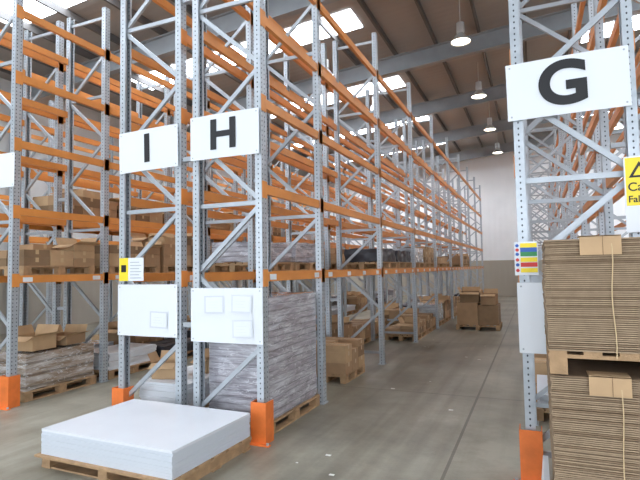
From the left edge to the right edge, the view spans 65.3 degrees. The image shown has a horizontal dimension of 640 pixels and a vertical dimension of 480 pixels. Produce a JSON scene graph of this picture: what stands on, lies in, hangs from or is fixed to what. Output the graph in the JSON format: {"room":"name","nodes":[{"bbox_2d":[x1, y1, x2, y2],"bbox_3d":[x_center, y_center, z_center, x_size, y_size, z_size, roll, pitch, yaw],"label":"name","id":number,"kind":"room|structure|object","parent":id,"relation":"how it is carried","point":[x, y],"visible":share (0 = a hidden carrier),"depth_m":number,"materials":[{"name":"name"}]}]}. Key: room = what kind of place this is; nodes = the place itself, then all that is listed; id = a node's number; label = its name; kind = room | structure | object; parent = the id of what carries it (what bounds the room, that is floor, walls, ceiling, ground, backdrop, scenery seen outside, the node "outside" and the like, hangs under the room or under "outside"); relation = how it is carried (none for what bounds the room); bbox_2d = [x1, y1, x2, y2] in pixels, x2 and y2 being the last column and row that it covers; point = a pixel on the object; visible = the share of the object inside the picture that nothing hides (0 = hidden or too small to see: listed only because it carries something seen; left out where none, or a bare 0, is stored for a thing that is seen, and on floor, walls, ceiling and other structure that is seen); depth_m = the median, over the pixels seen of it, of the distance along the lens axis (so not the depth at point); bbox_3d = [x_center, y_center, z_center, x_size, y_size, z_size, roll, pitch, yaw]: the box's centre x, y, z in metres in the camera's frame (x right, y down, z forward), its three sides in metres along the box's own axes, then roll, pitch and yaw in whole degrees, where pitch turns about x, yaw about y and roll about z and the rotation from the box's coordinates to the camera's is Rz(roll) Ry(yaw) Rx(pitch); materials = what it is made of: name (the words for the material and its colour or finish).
{"room":"warehouse","nodes":[
{"label":"warehouse","id":0,"kind":"room"},
{"bbox_2d":[0,78,301,333],"bbox_3d":[-8.546,-0.973,15.986,0.200,7.480,36.500,-2,-4,23],"label":"wall","id":1,"kind":"structure","parent":0,"point":[82,312],"depth_m":16.62,"materials":[{"name":"grey paint"}]},
{"bbox_2d":[0,296,552,479],"bbox_3d":[3.554,2.353,10.613,26.000,0.200,36.500,-2,-4,23],"label":"floor","id":2,"kind":"structure","parent":0,"point":[369,429],"depth_m":5.65,"materials":[{"name":"concrete"}]},
{"bbox_2d":[0,375,19,410],"bbox_3d":[-4.000,1.942,6.402,0.280,0.400,0.210,-2,-4,23],"label":"guard","id":3,"kind":"object","parent":2,"relation":"on","point":[9,386],"visible":0.98,"depth_m":6.37,"materials":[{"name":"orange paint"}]},
{"bbox_2d":[0,343,96,402],"bbox_3d":[-4.005,1.876,7.307,0.710,0.635,1.180,-2,-4,23],"label":"load","id":4,"kind":"object","parent":2,"relation":"on","point":[61,366],"visible":0.74,"depth_m":7.07,"materials":[{"name":"grey plastic"}]},
{"bbox_2d":[18,324,90,351],"bbox_3d":[-3.938,1.391,7.288,0.598,0.320,1.130,-2,-3,17],"label":"cartons","id":5,"kind":"object","parent":4,"relation":"on","point":[46,336],"visible":0.91,"depth_m":7.26,"materials":[{"name":"cardboard"}]},
{"bbox_2d":[81,339,113,348],"bbox_3d":[-4.438,2.092,9.046,0.770,0.419,1.190,-2,-4,23],"label":"load","id":6,"kind":"object","parent":2,"relation":"on","point":[95,342],"visible":0.1,"depth_m":9.32,"materials":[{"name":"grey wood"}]},
{"bbox_2d":[112,386,133,405],"bbox_3d":[-2.250,1.868,5.653,0.280,0.400,0.210,-2,-4,23],"label":"guard","id":7,"kind":"object","parent":2,"relation":"on","point":[119,395],"visible":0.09,"depth_m":5.62,"materials":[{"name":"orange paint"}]},
{"bbox_2d":[93,343,156,379],"bbox_3d":[-3.473,2.063,8.632,0.770,0.396,1.190,-2,-4,23],"label":"boards","id":8,"kind":"object","parent":2,"relation":"on","point":[138,352],"visible":0.46,"depth_m":8.48,"materials":[{"name":"white plastic"}]},
{"bbox_2d":[91,321,162,344],"bbox_3d":[-3.917,1.999,10.193,0.941,0.720,1.349,-2,-4,23],"label":"load","id":9,"kind":"object","parent":2,"relation":"on","point":[113,335],"visible":0.19,"depth_m":9.86,"materials":[{"name":"brown cardboard"}]},
{"bbox_2d":[34,399,251,479],"bbox_3d":[-1.580,1.826,4.574,1.549,0.334,1.164,-2,-4,23],"label":"pallet","id":10,"kind":"object","parent":2,"relation":"on","point":[134,439],"visible":1,"depth_m":4.26,"materials":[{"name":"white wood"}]},
{"bbox_2d":[0,100,335,325],"bbox_3d":[-3.812,-0.085,19.964,0.930,6.000,21.920,-2,-4,23],"label":"rack","id":11,"kind":"object","parent":2,"relation":"on","point":[39,240],"visible":0.06,"depth_m":14.24,"materials":[{"name":"orange metal"}]},
{"bbox_2d":[146,337,192,363],"bbox_3d":[-2.963,2.154,9.814,0.770,0.334,1.190,-2,-4,23],"label":"load","id":12,"kind":"object","parent":2,"relation":"on","point":[164,344],"visible":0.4,"depth_m":9.72,"materials":[{"name":"black plastic"}]},
{"bbox_2d":[139,365,209,407],"bbox_3d":[-1.567,1.875,6.225,0.780,0.428,1.240,-2,-4,23],"label":"boards","id":13,"kind":"object","parent":2,"relation":"on","point":[158,390],"visible":0.16,"depth_m":5.75,"materials":[{"name":"white plastic"}]},
{"bbox_2d":[147,348,209,378],"bbox_3d":[-1.635,1.509,6.142,0.977,0.294,0.491,1,-4,-34],"label":"cartons","id":14,"kind":"object","parent":13,"relation":"on","point":[166,370],"visible":0.4,"depth_m":5.94,"materials":[{"name":"cardboard"}]},
{"bbox_2d":[187,329,190,337],"bbox_3d":[-2.399,2.168,11.129,0.770,0.436,1.190,-2,-4,23],"label":"load","id":15,"kind":"object","parent":2,"relation":"on","point":[189,330],"visible":0.03,"depth_m":10.70,"materials":[{"name":"black plastic"}]},
{"bbox_2d":[0,21,395,338],"bbox_3d":[-0.769,-0.260,17.846,0.900,6.000,23.420,-2,-4,23],"label":"rack","id":16,"kind":"object","parent":2,"relation":"on","point":[27,125],"visible":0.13,"depth_m":8.80,"materials":[{"name":"orange metal"}]},
{"bbox_2d":[37,243,99,273],"bbox_3d":[-4.455,0.347,9.101,0.945,0.550,1.351,-2,-4,23],"label":"load","id":17,"kind":"object","parent":16,"relation":"on","point":[45,243],"visible":0.02,"depth_m":8.75,"materials":[{"name":"brown cardboard"}]},
{"bbox_2d":[33,187,116,217],"bbox_3d":[-4.511,-0.632,9.214,0.826,0.720,1.190,-2,-4,23],"label":"load","id":18,"kind":"object","parent":16,"relation":"on","point":[91,199],"visible":0.38,"depth_m":8.93,"materials":[{"name":"brown cardboard"}]},
{"bbox_2d":[109,198,163,222],"bbox_3d":[-3.963,-0.547,10.340,0.940,0.660,1.348,-2,-4,23],"label":"load","id":19,"kind":"object","parent":16,"relation":"on","point":[147,217],"visible":0.16,"depth_m":10.30,"materials":[{"name":"brown cardboard"}]},
{"bbox_2d":[163,212,192,226],"bbox_3d":[-3.396,-0.426,11.649,0.940,0.550,1.348,-2,-4,23],"label":"load","id":20,"kind":"object","parent":16,"relation":"on","point":[189,223],"visible":0.14,"depth_m":11.58,"materials":[{"name":"brown cardboard"}]},
{"bbox_2d":[210,223,230,230],"bbox_3d":[-2.899,-0.261,12.872,0.770,0.345,1.190,-2,-4,23],"label":"boards","id":21,"kind":"object","parent":16,"relation":"on","point":[222,226],"visible":0.07,"depth_m":12.87,"materials":[{"name":"brown wood"}]},
{"bbox_2d":[214,211,247,232],"bbox_3d":[-2.386,-0.414,14.155,0.826,0.780,1.306,-2,-4,23],"label":"load","id":22,"kind":"object","parent":16,"relation":"on","point":[231,212],"visible":0.11,"depth_m":13.66,"materials":[{"name":"brown cardboard"}]},
{"bbox_2d":[273,228,280,236],"bbox_3d":[-1.824,-0.297,15.313,0.941,0.660,1.304,-2,-4,23],"label":"load","id":23,"kind":"object","parent":16,"relation":"on","point":[276,231],"visible":0.02,"depth_m":15.52,"materials":[{"name":"brown cardboard"}]},
{"bbox_2d":[273,220,299,237],"bbox_3d":[-1.289,-0.286,16.703,0.825,0.780,1.190,-2,-4,23],"label":"load","id":24,"kind":"object","parent":16,"relation":"on","point":[293,236],"visible":0.03,"depth_m":16.62,"materials":[{"name":"brown cardboard"}]},
{"bbox_2d":[301,234,310,239],"bbox_3d":[-0.751,-0.024,17.864,0.770,0.370,1.190,-2,-4,23],"label":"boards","id":25,"kind":"object","parent":16,"relation":"on","point":[307,236],"visible":0.02,"depth_m":17.76,"materials":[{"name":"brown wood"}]},
{"bbox_2d":[0,0,412,382],"bbox_3d":[0.124,-0.297,17.463,1.055,6.000,23.420,-2,-4,23],"label":"rack","id":26,"kind":"object","parent":2,"relation":"on","point":[103,223],"visible":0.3,"depth_m":8.00,"materials":[{"name":"orange metal"}]},
{"bbox_2d":[0,152,14,187],"bbox_3d":[-4.405,-0.895,6.682,0.920,0.470,0.027,-2,-4,23],"label":"aisle sign","id":27,"kind":"object","parent":26,"relation":"attached to","point":[7,160],"visible":1,"depth_m":6.55,"materials":[{"name":"white plastic"}]},
{"bbox_2d":[0,237,99,275],"bbox_3d":[-4.003,0.231,7.391,0.815,0.568,1.224,-2,-4,23],"label":"load","id":28,"kind":"object","parent":26,"relation":"on","point":[72,255],"visible":0.95,"depth_m":7.31,"materials":[{"name":"brown cardboard"}]},
{"bbox_2d":[81,241,163,273],"bbox_3d":[-3.442,0.293,8.732,0.885,0.580,1.233,-2,-4,23],"label":"load","id":29,"kind":"object","parent":26,"relation":"on","point":[152,257],"visible":0.37,"depth_m":8.62,"materials":[{"name":"brown cardboard"}]},
{"bbox_2d":[131,233,192,272],"bbox_3d":[-2.992,0.250,9.858,0.945,0.780,1.308,-2,-4,23],"label":"load","id":30,"kind":"object","parent":26,"relation":"on","point":[167,252],"visible":0.34,"depth_m":9.44,"materials":[{"name":"brown cardboard"}]},
{"bbox_2d":[210,246,240,270],"bbox_3d":[-2.394,0.419,11.239,0.942,0.580,1.233,-2,-4,23],"label":"load","id":31,"kind":"object","parent":26,"relation":"on","point":[223,268],"visible":0.06,"depth_m":11.05,"materials":[{"name":"brown wood"}]},
{"bbox_2d":[250,399,273,447],"bbox_3d":[-0.583,1.798,4.939,0.280,0.400,0.210,-2,-4,23],"label":"guard","id":32,"kind":"object","parent":2,"relation":"on","point":[262,414],"visible":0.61,"depth_m":4.89,"materials":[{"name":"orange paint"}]},
{"bbox_2d":[209,291,319,433],"bbox_3d":[-0.630,1.341,5.871,0.800,1.420,1.280,-2,-4,23],"label":"load","id":33,"kind":"object","parent":2,"relation":"on","point":[291,314],"visible":0.63,"depth_m":5.45,"materials":[{"name":"grey plastic"}]},
{"bbox_2d":[118,0,463,404],"bbox_3d":[2.680,-0.405,16.369,0.910,6.000,23.420,-2,-4,23],"label":"rack","id":34,"kind":"object","parent":2,"relation":"on","point":[181,276],"visible":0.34,"depth_m":6.83,"materials":[{"name":"grey metal"}]},
{"bbox_2d":[119,258,143,280],"bbox_3d":[-2.129,0.332,5.636,0.350,0.260,0.008,-2,-4,23],"label":"notice","id":35,"kind":"object","parent":34,"relation":"attached to","point":[130,269],"visible":1,"depth_m":5.63,"materials":[{"name":"white"}]},
{"bbox_2d":[118,284,176,337],"bbox_3d":[-1.922,0.778,5.528,0.840,0.570,0.030,-2,-4,23],"label":"notice board","id":36,"kind":"object","parent":34,"relation":"attached to","point":[150,310],"visible":1,"depth_m":5.51,"materials":[{"name":"white plastic"}]},
{"bbox_2d":[119,124,177,173],"bbox_3d":[-1.944,-1.019,5.630,0.840,0.470,0.027,-4,-4,23],"label":"aisle sign","id":37,"kind":"object","parent":34,"relation":"attached to","point":[156,147],"visible":1,"depth_m":5.61,"materials":[{"name":"white plastic"}]},
{"bbox_2d":[210,241,293,271],"bbox_3d":[-1.018,0.258,7.667,0.780,0.443,1.190,-2,-4,23],"label":"load","id":38,"kind":"object","parent":34,"relation":"on","point":[236,255],"visible":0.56,"depth_m":7.22,"materials":[{"name":"grey plastic"}]},
{"bbox_2d":[278,242,324,269],"bbox_3d":[-0.509,0.297,8.851,0.780,0.483,1.190,-2,-4,23],"label":"load","id":39,"kind":"object","parent":34,"relation":"on","point":[303,254],"visible":0.38,"depth_m":8.50,"materials":[{"name":"grey plastic"}]},
{"bbox_2d":[299,254,350,269],"bbox_3d":[0.057,0.453,10.158,0.780,0.303,1.190,-2,-4,23],"label":"load","id":40,"kind":"object","parent":34,"relation":"on","point":[333,256],"visible":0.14,"depth_m":9.84,"materials":[{"name":"brown cardboard"}]},
{"bbox_2d":[324,248,351,268],"bbox_3d":[0.565,0.433,11.347,0.780,0.462,1.190,-2,-4,23],"label":"load","id":41,"kind":"object","parent":34,"relation":"on","point":[332,250],"visible":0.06,"depth_m":10.85,"materials":[{"name":"brown cardboard"}]},
{"bbox_2d":[182,0,483,421],"bbox_3d":[3.560,-0.442,15.992,1.015,6.000,23.420,-2,-4,23],"label":"rack","id":42,"kind":"object","parent":2,"relation":"on","point":[261,207],"visible":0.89,"depth_m":6.78,"materials":[{"name":"grey metal"}]},
{"bbox_2d":[190,107,258,160],"bbox_3d":[-1.012,-1.098,5.233,0.850,0.470,0.027,-2,-4,23],"label":"aisle sign","id":43,"kind":"object","parent":42,"relation":"attached to","point":[233,133],"visible":1,"depth_m":5.21,"materials":[{"name":"white plastic"}]},
{"bbox_2d":[191,288,262,344],"bbox_3d":[-0.971,0.773,5.119,0.870,0.560,0.030,-2,-4,23],"label":"notice board","id":44,"kind":"object","parent":42,"relation":"attached to","point":[218,315],"visible":1,"depth_m":5.10,"materials":[{"name":"white"}]},
{"bbox_2d":[343,248,397,268],"bbox_3d":[0.998,0.362,9.758,0.750,0.405,1.190,-2,-4,23],"label":"load","id":45,"kind":"object","parent":42,"relation":"on","point":[366,256],"visible":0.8,"depth_m":9.32,"materials":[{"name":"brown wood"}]},
{"bbox_2d":[367,250,411,267],"bbox_3d":[1.508,0.428,10.942,0.750,0.392,1.190,-2,-4,23],"label":"load","id":46,"kind":"object","parent":42,"relation":"on","point":[402,257],"visible":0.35,"depth_m":10.76,"materials":[{"name":"brown wood"}]},
{"bbox_2d":[386,248,424,267],"bbox_3d":[2.071,0.447,12.257,0.750,0.486,1.190,-2,-4,23],"label":"load","id":47,"kind":"object","parent":42,"relation":"on","point":[419,252],"visible":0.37,"depth_m":12.07,"materials":[{"name":"grey plastic"}]},
{"bbox_2d":[398,247,433,267],"bbox_3d":[2.580,0.479,13.442,0.750,0.542,1.190,-2,-4,23],"label":"load","id":48,"kind":"object","parent":42,"relation":"on","point":[428,253],"visible":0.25,"depth_m":13.17,"materials":[{"name":"brown cardboard"}]},
{"bbox_2d":[437,258,442,266],"bbox_3d":[3.146,0.614,14.750,0.750,0.402,1.190,-2,-4,23],"label":"load","id":49,"kind":"object","parent":42,"relation":"on","point":[439,260],"visible":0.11,"depth_m":14.66,"materials":[{"name":"brown cardboard"}]},
{"bbox_2d":[437,257,449,266],"bbox_3d":[3.656,0.710,15.932,0.750,0.329,1.190,-2,-4,23],"label":"boards","id":50,"kind":"object","parent":42,"relation":"on","point":[445,263],"visible":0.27,"depth_m":15.77,"materials":[{"name":"brown cardboard"}]},
{"bbox_2d":[442,256,465,266],"bbox_3d":[5.293,0.850,19.743,0.750,0.432,1.190,-2,-4,23],"label":"load","id":51,"kind":"object","parent":42,"relation":"on","point":[455,259],"visible":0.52,"depth_m":19.17,"materials":[{"name":"brown cardboard"}]},
{"bbox_2d":[447,254,470,266],"bbox_3d":[5.830,0.849,20.918,0.923,0.550,1.190,-2,-4,23],"label":"load","id":52,"kind":"object","parent":42,"relation":"on","point":[466,256],"visible":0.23,"depth_m":20.96,"materials":[{"name":"brown cardboard"}]},
{"bbox_2d":[316,315,351,337],"bbox_3d":[0.113,1.887,9.998,0.898,0.780,1.308,-2,-4,23],"label":"load","id":53,"kind":"object","parent":2,"relation":"on","point":[347,327],"visible":0.12,"depth_m":9.81,"materials":[{"name":"brown cardboard"}]},
{"bbox_2d":[331,295,336,305],"bbox_3d":[0.365,2.553,20.219,0.770,0.618,1.190,-2,-4,23],"label":"load","id":54,"kind":"object","parent":2,"relation":"on","point":[332,296],"visible":0.19,"depth_m":19.84,"materials":[{"name":"grey plastic"}]},
{"bbox_2d":[331,308,343,316],"bbox_3d":[0.259,2.543,17.301,0.770,0.305,1.190,-2,-4,23],"label":"boards","id":55,"kind":"object","parent":2,"relation":"on","point":[334,310],"visible":0.12,"depth_m":17.12,"materials":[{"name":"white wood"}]},
{"bbox_2d":[316,337,364,383],"bbox_3d":[0.247,1.879,7.918,0.680,0.552,0.900,-2,-4,23],"label":"load","id":56,"kind":"object","parent":2,"relation":"on","point":[345,359],"visible":0.73,"depth_m":7.54,"materials":[{"name":"brown cardboard"}]},
{"bbox_2d":[331,305,356,315],"bbox_3d":[0.823,2.606,18.613,0.770,0.313,1.190,-2,-4,23],"label":"boards","id":57,"kind":"object","parent":2,"relation":"on","point":[350,308],"visible":0.32,"depth_m":18.48,"materials":[{"name":"brown wood"}]},
{"bbox_2d":[343,291,367,311],"bbox_3d":[1.334,2.428,19.744,0.943,0.780,1.308,-2,-4,23],"label":"load","id":58,"kind":"object","parent":2,"relation":"on","point":[358,299],"visible":0.63,"depth_m":19.33,"materials":[{"name":"brown cardboard"}]},
{"bbox_2d":[343,317,370,343],"bbox_3d":[0.568,2.052,11.264,0.836,0.580,1.190,-2,-4,23],"label":"load","id":59,"kind":"object","parent":2,"relation":"on","point":[365,333],"visible":0.21,"depth_m":11.29,"materials":[{"name":"brown cardboard"}]},
{"bbox_2d":[352,318,386,338],"bbox_3d":[1.160,2.206,12.560,0.780,0.402,1.190,-2,-4,23],"label":"load","id":60,"kind":"object","parent":2,"relation":"on","point":[376,319],"visible":0.19,"depth_m":12.34,"materials":[{"name":"brown cardboard"}]},
{"bbox_2d":[375,294,393,302],"bbox_3d":[2.970,2.803,23.608,0.770,0.418,1.190,-2,-4,23],"label":"load","id":61,"kind":"object","parent":2,"relation":"on","point":[390,296],"visible":0.41,"depth_m":23.41,"materials":[{"name":"grey plastic"}]},
{"bbox_2d":[296,359,480,475],"bbox_3d":[1.744,2.085,7.196,1.900,0.004,8.921,-2,-4,23],"label":"litter","id":62,"kind":"object","parent":2,"relation":"on","point":[478,359],"visible":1,"depth_m":4.56,"materials":[{"name":"white paper"}]},
{"bbox_2d":[384,288,395,302],"bbox_3d":[3.477,2.742,24.799,0.770,0.660,1.190,-2,-4,23],"label":"load","id":63,"kind":"object","parent":2,"relation":"on","point":[390,290],"visible":0.39,"depth_m":24.24,"materials":[{"name":"grey plastic"}]},
{"bbox_2d":[376,303,405,325],"bbox_3d":[2.214,2.244,15.092,0.837,0.580,1.232,-2,-4,23],"label":"load","id":64,"kind":"object","parent":2,"relation":"on","point":[392,310],"visible":0.45,"depth_m":14.56,"materials":[{"name":"brown cardboard"}]},
{"bbox_2d":[385,316,426,340],"bbox_3d":[2.131,2.102,12.084,0.867,0.520,1.306,-2,-4,23],"label":"load","id":65,"kind":"object","parent":2,"relation":"on","point":[407,325],"visible":0.73,"depth_m":11.74,"materials":[{"name":"brown cardboard"}]},
{"bbox_2d":[398,308,435,333],"bbox_3d":[2.584,2.138,13.357,0.804,0.580,1.190,-2,-4,23],"label":"load","id":66,"kind":"object","parent":2,"relation":"on","point":[430,320],"visible":0.37,"depth_m":13.14,"materials":[{"name":"brown cardboard"}]},
{"bbox_2d":[411,295,430,301],"bbox_3d":[3.815,2.399,18.743,0.780,0.635,1.190,-2,-4,23],"label":"load","id":67,"kind":"object","parent":2,"relation":"on","point":[418,299],"visible":0.12,"depth_m":18.25,"materials":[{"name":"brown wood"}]},
{"bbox_2d":[412,302,444,326],"bbox_3d":[3.173,2.175,14.660,0.750,0.635,1.190,-2,-4,23],"label":"load","id":68,"kind":"object","parent":2,"relation":"on","point":[430,307],"visible":0.48,"depth_m":14.28,"materials":[{"name":"grey plastic"}]},
{"bbox_2d":[419,295,450,322],"bbox_3d":[3.685,2.158,15.783,0.924,0.780,1.307,-2,-4,23],"label":"load","id":69,"kind":"object","parent":2,"relation":"on","point":[445,299],"visible":0.32,"depth_m":15.63,"materials":[{"name":"brown cardboard"}]},
{"bbox_2d":[429,294,456,316],"bbox_3d":[4.196,2.226,17.117,0.808,0.780,1.307,-2,-4,23],"label":"load","id":70,"kind":"object","parent":2,"relation":"on","point":[454,297],"visible":0.18,"depth_m":17.14,"materials":[{"name":"brown cardboard"}]},
{"bbox_2d":[456,287,501,330],"bbox_3d":[4.402,1.858,13.743,1.175,1.120,1.132,-2,-4,23],"label":"load","id":71,"kind":"object","parent":2,"relation":"on","point":[472,309],"visible":1,"depth_m":13.36,"materials":[{"name":"brown cardboard"}]},
{"bbox_2d":[513,424,542,479],"bbox_3d":[1.682,1.702,3.970,0.280,0.400,0.210,-2,-4,23],"label":"guard","id":72,"kind":"object","parent":2,"relation":"on","point":[531,442],"visible":0.97,"depth_m":3.92,"materials":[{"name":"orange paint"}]},
{"bbox_2d":[534,354,547,384],"bbox_3d":[3.453,1.849,7.069,0.780,0.402,1.190,-2,-4,23],"label":"load","id":73,"kind":"object","parent":2,"relation":"on","point":[540,359],"visible":0.06,"depth_m":6.67,"materials":[{"name":"brown cardboard"}]},
{"bbox_2d":[536,375,548,420],"bbox_3d":[2.945,1.853,5.882,0.780,0.274,1.190,-2,-4,23],"label":"boards","id":74,"kind":"object","parent":2,"relation":"on","point":[542,382],"visible":0.15,"depth_m":5.52,"materials":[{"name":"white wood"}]},
{"bbox_2d":[541,455,549,479],"bbox_3d":[1.549,1.724,3.443,0.065,0.300,0.500,-2,-4,23],"label":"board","id":75,"kind":"object","parent":2,"relation":"on","point":[545,464],"visible":1,"depth_m":3.47,"materials":[{"name":"white"}]},
{"bbox_2d":[508,0,639,457],"bbox_3d":[6.612,-0.571,14.686,0.910,6.000,23.420,-2,-4,23],"label":"rack","id":76,"kind":"object","parent":2,"relation":"on","point":[603,195],"visible":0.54,"depth_m":5.18,"materials":[{"name":"grey metal"}]},
{"bbox_2d":[514,241,538,274],"bbox_3d":[1.658,0.148,4.016,0.175,0.270,0.006,-2,-4,23],"label":"notice","id":77,"kind":"object","parent":76,"relation":"attached to","point":[525,253],"visible":1,"depth_m":4.01,"materials":[{"name":"white"}]},
{"bbox_2d":[517,283,546,353],"bbox_3d":[1.791,0.617,3.944,0.420,0.560,0.022,-2,-4,23],"label":"notice board","id":78,"kind":"object","parent":76,"relation":"attached to","point":[532,337],"visible":0.52,"depth_m":3.98,"materials":[{"name":"white"}]},
{"bbox_2d":[505,45,631,121],"bbox_3d":[1.950,-1.233,3.965,0.880,0.470,0.027,-3,-4,23],"label":"aisle sign","id":79,"kind":"object","parent":76,"relation":"attached to","point":[595,79],"visible":1,"depth_m":3.94,"materials":[{"name":"white plastic"}]},
{"bbox_2d":[623,156,639,232],"bbox_3d":[2.462,-0.347,3.673,0.380,0.570,0.008,-2,-4,23],"label":"caution sign","id":80,"kind":"object","parent":76,"relation":"attached to","point":[631,165],"visible":1,"depth_m":3.73,"materials":[{"name":"white"}]},
{"bbox_2d":[546,347,639,479],"bbox_3d":[2.040,1.294,3.047,1.150,1.096,1.127,-2,-4,23],"label":"pallet","id":81,"kind":"object","parent":2,"relation":"on","point":[594,409],"visible":0.98,"depth_m":2.72,"materials":[{"name":"brown cardboard"}]},
{"bbox_2d":[542,234,639,374],"bbox_3d":[2.013,0.370,3.100,1.143,0.764,1.137,-2,-4,23],"label":"pallet","id":82,"kind":"object","parent":81,"relation":"on","point":[591,284],"visible":1,"depth_m":2.73,"materials":[{"name":"beige cardboard"}]},
{"bbox_2d":[552,0,639,238],"bbox_3d":[7.505,-0.609,14.303,1.045,6.000,23.420,-2,-4,23],"label":"rack","id":83,"kind":"object","parent":2,"relation":"on","point":[594,163],"visible":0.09,"depth_m":8.46,"materials":[{"name":"metal"}]},
{"bbox_2d":[0,0,639,178],"bbox_3d":[3.409,-5.962,11.092,26.000,1.700,36.500,-2,-4,23],"label":"ceiling","id":84,"kind":"structure","parent":0,"point":[402,22],"depth_m":14.64,"materials":[{"name":"metal"}]},
{"bbox_2d":[0,0,84,25],"bbox_3d":[-4.168,-5.534,10.135,7.200,0.591,1.000,-2,-4,23],"label":"window","id":85,"kind":"structure","parent":84,"relation":"attached to","point":[31,6],"depth_m":11.20,"materials":[{"name":"white glass"}]},
{"bbox_2d":[131,9,362,89],"bbox_3d":[-2.351,-5.322,14.356,7.200,0.591,1.000,-2,-4,23],"label":"window","id":86,"kind":"structure","parent":84,"relation":"attached to","point":[346,19],"depth_m":13.50,"materials":[{"name":"white glass"}]},
{"bbox_2d":[0,0,615,169],"bbox_3d":[3.779,-5.854,10.928,25.260,1.706,36.500,-2,-4,23],"label":"roof purlins","id":87,"kind":"structure","parent":84,"relation":"attached to","point":[49,4],"depth_m":13.70,"materials":[{"name":"grey metal"}]},
{"bbox_2d":[327,59,332,74],"bbox_3d":[0.168,-5.057,14.240,0.500,0.830,0.500,-2,-4,23],"label":"lamp","id":88,"kind":"object","parent":84,"relation":"hanging from","point":[327,59],"visible":0.2,"depth_m":14.15,"materials":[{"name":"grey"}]},
{"bbox_2d":[271,76,404,117],"bbox_3d":[-0.456,-5.101,18.761,7.200,0.591,1.000,-2,-4,23],"label":"window","id":89,"kind":"structure","parent":84,"relation":"attached to","point":[393,82],"depth_m":17.75,"materials":[{"name":"white glass"}]},
{"bbox_2d":[291,116,428,148],"bbox_3d":[1.320,-4.894,22.890,7.200,0.591,1.000,-2,-4,23],"label":"window","id":90,"kind":"structure","parent":84,"relation":"attached to","point":[363,131],"depth_m":22.53,"materials":[{"name":"white glass"}]},
{"bbox_2d":[450,0,470,46],"bbox_3d":[3.419,-5.384,12.203,0.500,1.134,0.500,-2,-4,23],"label":"lamp","id":91,"kind":"object","parent":84,"relation":"hanging from","point":[461,39],"visible":1,"depth_m":12.13,"materials":[{"name":"grey metal"}]},
{"bbox_2d":[471,62,486,98],"bbox_3d":[5.117,-5.186,16.149,0.500,1.134,0.500,-2,-4,23],"label":"lamp","id":92,"kind":"object","parent":84,"relation":"hanging from","point":[479,94],"visible":1,"depth_m":16.07,"materials":[{"name":"grey metal"}]},
{"bbox_2d":[483,111,495,131],"bbox_3d":[6.815,-4.988,20.095,0.500,1.134,0.500,-2,-4,23],"label":"lamp","id":93,"kind":"object","parent":84,"relation":"hanging from","point":[489,127],"visible":1,"depth_m":20.00,"materials":[{"name":"grey metal"}]},
{"bbox_2d":[492,143,502,153],"bbox_3d":[8.591,-4.781,24.224,0.500,1.134,0.500,-2,-4,23],"label":"lamp","id":94,"kind":"object","parent":84,"relation":"hanging from","point":[497,150],"visible":0.99,"depth_m":24.14,"materials":[{"name":"grey metal"}]},
{"bbox_2d":[581,15,639,42],"bbox_3d":[9.725,-6.417,14.446,3.800,0.319,1.000,-2,-4,23],"label":"window","id":95,"kind":"structure","parent":84,"relation":"attached to","point":[636,19],"depth_m":14.84,"materials":[{"name":"white glass"}]},
{"bbox_2d":[614,118,622,129],"bbox_3d":[12.004,-5.265,20.165,0.500,1.514,0.500,-2,-4,23],"label":"lamp","id":96,"kind":"object","parent":84,"relation":"hanging from","point":[619,125],"visible":0.45,"depth_m":20.05,"materials":[{"name":"grey"}]},
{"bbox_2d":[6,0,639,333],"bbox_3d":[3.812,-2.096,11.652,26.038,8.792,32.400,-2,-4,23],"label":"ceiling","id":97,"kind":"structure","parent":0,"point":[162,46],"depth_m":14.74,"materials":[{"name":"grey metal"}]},
{"bbox_2d":[300,133,639,295],"bbox_3d":[10.718,-1.434,27.718,26.000,9.080,0.200,-2,-4,23],"label":"wall","id":98,"kind":"structure","parent":0,"point":[494,174],"depth_m":28.04,"materials":[{"name":"white paint"}]}
]}

